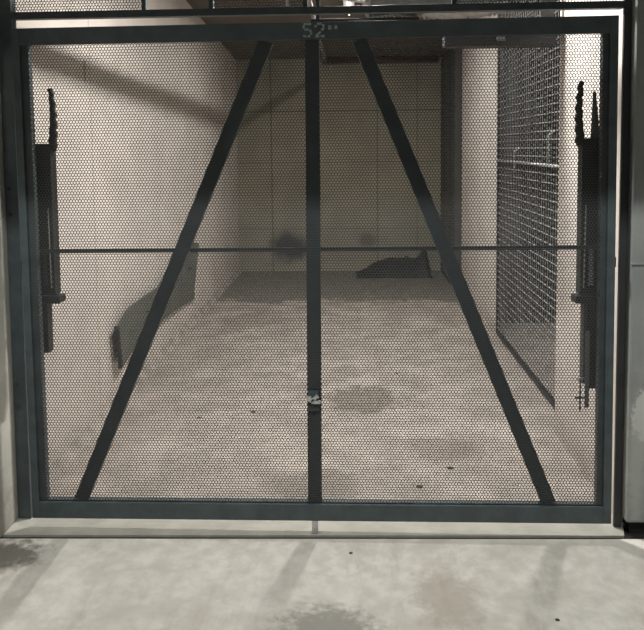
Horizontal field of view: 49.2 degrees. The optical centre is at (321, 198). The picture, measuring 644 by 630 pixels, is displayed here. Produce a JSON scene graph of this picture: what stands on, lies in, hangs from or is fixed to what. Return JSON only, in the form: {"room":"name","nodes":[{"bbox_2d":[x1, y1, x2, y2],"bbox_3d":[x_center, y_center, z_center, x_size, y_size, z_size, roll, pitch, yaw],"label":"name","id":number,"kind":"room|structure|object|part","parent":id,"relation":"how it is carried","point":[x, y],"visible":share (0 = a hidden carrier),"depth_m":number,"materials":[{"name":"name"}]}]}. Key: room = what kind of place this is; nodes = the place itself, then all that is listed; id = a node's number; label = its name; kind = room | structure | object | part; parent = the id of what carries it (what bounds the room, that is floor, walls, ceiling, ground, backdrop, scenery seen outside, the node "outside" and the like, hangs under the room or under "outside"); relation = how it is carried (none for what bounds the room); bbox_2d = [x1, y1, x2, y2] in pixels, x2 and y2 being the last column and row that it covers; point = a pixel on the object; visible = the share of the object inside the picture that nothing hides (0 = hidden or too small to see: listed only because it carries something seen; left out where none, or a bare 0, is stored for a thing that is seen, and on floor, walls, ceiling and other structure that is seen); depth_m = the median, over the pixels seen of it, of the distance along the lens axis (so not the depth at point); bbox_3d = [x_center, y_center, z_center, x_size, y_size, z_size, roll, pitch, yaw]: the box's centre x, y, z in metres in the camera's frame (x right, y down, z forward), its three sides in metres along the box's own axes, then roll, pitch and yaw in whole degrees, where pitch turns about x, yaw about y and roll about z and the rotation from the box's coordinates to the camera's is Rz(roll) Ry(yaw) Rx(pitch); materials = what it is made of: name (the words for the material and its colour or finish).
{"room":"animal enclosure corridor","nodes":[
{"label":"animal enclosure corridor","id":0,"kind":"room"},
{"bbox_2d":[0,0,239,537],"bbox_3d":[-1.476,-0.098,2.522,0.235,3.361,13.300,0,4,3],"label":"wall","id":1,"kind":"structure","parent":0,"point":[152,4],"depth_m":4.33,"materials":[{"name":"paint"}]},
{"bbox_2d":[0,0,32,517],"bbox_3d":[-1.309,-0.186,2.969,0.056,3.168,0.053,0,4,3],"label":"gate post","id":2,"kind":"object","parent":1,"relation":"attached to","point":[6,6],"visible":0.86,"depth_m":2.98,"materials":[{"name":"grey metal"}]},
{"bbox_2d":[35,88,65,352],"bbox_3d":[-1.187,0.100,2.968,0.182,1.119,0.082,0,4,3],"label":"gate counterbalance","id":3,"kind":"object","parent":2,"relation":"attached to","point":[51,90],"visible":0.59,"depth_m":2.95,"materials":[{"name":"black metal"}]},
{"bbox_3d":[-1.140,0.211,2.947,0.010,0.341,0.016,-2,4,-24],"label":"pull rod","id":4,"kind":"part","parent":3,"relation":"part of","materials":[{"name":"grey metal"}]},
{"bbox_2d":[49,268,242,483],"bbox_3d":[-1.198,1.152,6.176,0.045,0.050,6.170,0,4,3],"label":"trim","id":5,"kind":"structure","parent":1,"relation":"attached to","point":[226,283],"depth_m":4.87,"materials":[{"name":"beige concrete"}]},
{"bbox_2d":[115,242,198,368],"bbox_3d":[-1.214,0.733,5.538,0.074,0.548,2.483,0,4,3],"label":"sheet","id":6,"kind":"object","parent":1,"relation":"attached to","point":[189,257],"visible":0.41,"depth_m":4.90,"materials":[{"name":"black metal"}]},
{"bbox_2d":[1,517,623,537],"bbox_3d":[-0.132,1.468,2.963,2.810,0.150,0.164,0,4,3],"label":"threshold","id":7,"kind":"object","parent":1,"relation":"attached to","point":[22,527],"depth_m":2.95,"materials":[{"name":"concrete"}]},
{"bbox_2d":[11,15,618,532],"bbox_3d":[-0.036,0.348,2.855,2.399,2.091,0.070,-1,4,3],"label":"security gate","id":8,"kind":"object","parent":7,"relation":"on","point":[315,508],"visible":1,"depth_m":2.85,"materials":[{"name":"metal"}]},
{"bbox_3d":[-0.035,0.830,2.880,0.044,0.082,0.012,-1,4,3],"label":"latch plate","id":9,"kind":"part","parent":8,"relation":"part of","materials":[{"name":"teal metal"}]},
{"bbox_3d":[-0.035,0.819,2.864,0.058,0.042,0.021,-1,4,3],"label":"latch handle","id":10,"kind":"part","parent":8,"relation":"part of","materials":[{"name":"metal"}]},
{"bbox_3d":[-0.034,0.314,2.869,0.073,1.901,0.035,0,4,3],"label":"post","id":11,"kind":"part","parent":8,"relation":"part of","materials":[{"name":"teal metal"}]},
{"bbox_3d":[-0.050,-0.662,2.793,2.337,0.068,0.045,-1,4,3],"label":"frame rail","id":12,"kind":"part","parent":8,"relation":"part of","materials":[{"name":"black metal"}]},
{"bbox_3d":[-0.023,1.299,2.930,2.337,0.073,0.045,-1,4,3],"label":"frame rail","id":13,"kind":"part","parent":8,"relation":"part of","materials":[{"name":"black metal"}]},
{"bbox_2d":[0,526,643,538],"bbox_3d":[0.640,1.471,2.875,9.000,0.140,0.270,0,4,3],"label":"trim","id":14,"kind":"structure","parent":1,"relation":"attached to","point":[627,535],"depth_m":2.91,"materials":[{"name":"black metal"}]},
{"bbox_2d":[0,271,643,629],"bbox_3d":[0.628,1.485,2.616,9.000,0.150,13.450,0,4,3],"label":"floor","id":15,"kind":"structure","parent":0,"point":[46,584],"depth_m":2.81,"materials":[{"name":"concrete"}]},
{"bbox_2d":[356,251,431,277],"bbox_3d":[0.903,0.791,8.882,0.937,0.346,0.506,0,4,3],"label":"heap","id":16,"kind":"object","parent":15,"relation":"on","point":[426,258],"visible":0.59,"depth_m":8.75,"materials":[{"name":"black"}]},
{"bbox_2d":[186,0,468,59],"bbox_3d":[1.741,-1.930,2.325,6.705,1.209,13.450,0,4,3],"label":"ceiling","id":17,"kind":"structure","parent":0,"point":[195,4],"depth_m":7.98,"materials":[{"name":"concrete"}]},
{"bbox_2d":[308,0,325,61],"bbox_3d":[-0.084,-1.672,5.510,0.038,0.566,5.401,0,4,3],"label":"conduit","id":18,"kind":"object","parent":17,"relation":"hanging from","point":[310,4],"visible":0.27,"depth_m":5.76,"materials":[{"name":"grey plastic"}]},
{"bbox_2d":[343,1,354,15],"bbox_3d":[0.239,-1.747,6.243,0.100,0.136,0.650,0,4,3],"label":"fitting","id":19,"kind":"object","parent":17,"relation":"attached to","point":[345,3],"visible":0.26,"depth_m":6.17,"materials":[{"name":"white metal"}]},
{"bbox_2d":[343,0,364,2],"bbox_3d":[0.005,-1.327,3.072,0.359,0.949,0.112,0,4,3],"label":"loose cable","id":20,"kind":"object","parent":17,"relation":"hanging from","point":[358,1],"visible":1,"depth_m":3.06,"materials":[{"name":"white plastic"}]},
{"bbox_2d":[311,0,507,21],"bbox_3d":[0.387,-1.299,3.216,0.890,1.040,0.227,0,4,7],"label":"duct","id":21,"kind":"object","parent":17,"relation":"hanging from","point":[462,15],"visible":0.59,"depth_m":3.19,"materials":[{"name":"silver metal"}]},
{"bbox_2d":[311,17,418,21],"bbox_3d":[0.196,-0.801,3.261,0.490,0.044,0.140,0,4,3],"label":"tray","id":22,"kind":"object","parent":21,"relation":"on","point":[317,19],"depth_m":3.19,"materials":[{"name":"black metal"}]},
{"bbox_2d":[441,0,555,48],"bbox_3d":[0.928,-1.310,3.698,0.590,1.017,0.112,0,4,3],"label":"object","id":23,"kind":"structure","parent":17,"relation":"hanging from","point":[541,13],"depth_m":3.69,"materials":[{"name":"black metal"}]},
{"bbox_2d":[236,57,441,270],"bbox_3d":[0.306,-0.527,9.161,3.205,2.950,0.150,0,4,3],"label":"wall","id":24,"kind":"structure","parent":0,"point":[275,61],"depth_m":9.10,"materials":[{"name":"concrete"}]},
{"bbox_2d":[323,56,437,70],"bbox_3d":[0.740,-1.702,8.921,1.460,0.163,0.123,0,4,3],"label":"pipe","id":25,"kind":"object","parent":24,"relation":"attached to","point":[357,59],"visible":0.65,"depth_m":8.89,"materials":[{"name":"metal"}]},
{"bbox_2d":[441,49,461,285],"bbox_3d":[1.532,-0.372,8.403,0.087,2.717,1.245,0,4,3],"label":"wall riser","id":26,"kind":"structure","parent":0,"point":[457,52],"depth_m":7.98,"materials":[{"name":"grey paint"}]},
{"bbox_2d":[500,0,560,322],"bbox_3d":[2.900,-0.424,6.268,2.764,3.100,0.100,0,4,3],"label":"wall","id":27,"kind":"structure","parent":0,"point":[533,14],"depth_m":6.28,"materials":[{"name":"concrete"}]},
{"bbox_2d":[461,0,622,521],"bbox_3d":[1.481,-0.487,5.943,0.208,3.300,6.165,0,4,3],"label":"wall","id":28,"kind":"structure","parent":0,"point":[569,12],"depth_m":3.72,"materials":[{"name":"paint"}]},
{"bbox_2d":[496,0,560,408],"bbox_3d":[1.429,-0.149,4.873,0.050,2.753,2.070,0,4,3],"label":"gate","id":29,"kind":"object","parent":28,"relation":"attached to","point":[500,15],"visible":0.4,"depth_m":4.97,"materials":[{"name":"black metal"}]},
{"bbox_2d":[613,0,631,526],"bbox_3d":[1.223,-0.203,2.855,0.030,3.168,0.047,0,4,3],"label":"gate post","id":30,"kind":"object","parent":28,"relation":"attached to","point":[627,10],"visible":1,"depth_m":2.86,"materials":[{"name":"grey metal"}]},
{"bbox_2d":[11,0,623,20],"bbox_3d":[-0.046,-1.141,2.828,2.486,0.789,0.046,0,4,3],"label":"transom","id":31,"kind":"object","parent":30,"relation":"attached to","point":[453,7],"visible":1,"depth_m":2.85,"materials":[{"name":"teal paint"}]},
{"bbox_2d":[571,81,615,410],"bbox_3d":[1.113,0.204,2.873,0.182,1.359,0.082,0,4,3],"label":"gate counterbalance","id":32,"kind":"object","parent":30,"relation":"attached to","point":[578,94],"visible":0.56,"depth_m":2.85,"materials":[{"name":"black metal"}]},
{"bbox_3d":[1.064,0.196,2.848,0.010,0.341,0.016,2,5,29],"label":"pull rod","id":33,"kind":"part","parent":32,"relation":"part of","materials":[{"name":"grey metal"}]},
{"bbox_2d":[621,0,643,521],"bbox_3d":[2.282,-0.245,2.781,2.088,3.155,0.090,0,4,3],"label":"wall","id":34,"kind":"structure","parent":0,"point":[632,510],"depth_m":2.83,"materials":[{"name":"grey concrete"}]},
{"bbox_2d":[623,518,643,533],"bbox_3d":[2.309,1.365,2.904,2.065,0.075,0.070,0,4,3],"label":"trim","id":35,"kind":"structure","parent":34,"relation":"attached to","point":[632,527],"depth_m":2.91,"materials":[{"name":"black metal"}]}
]}

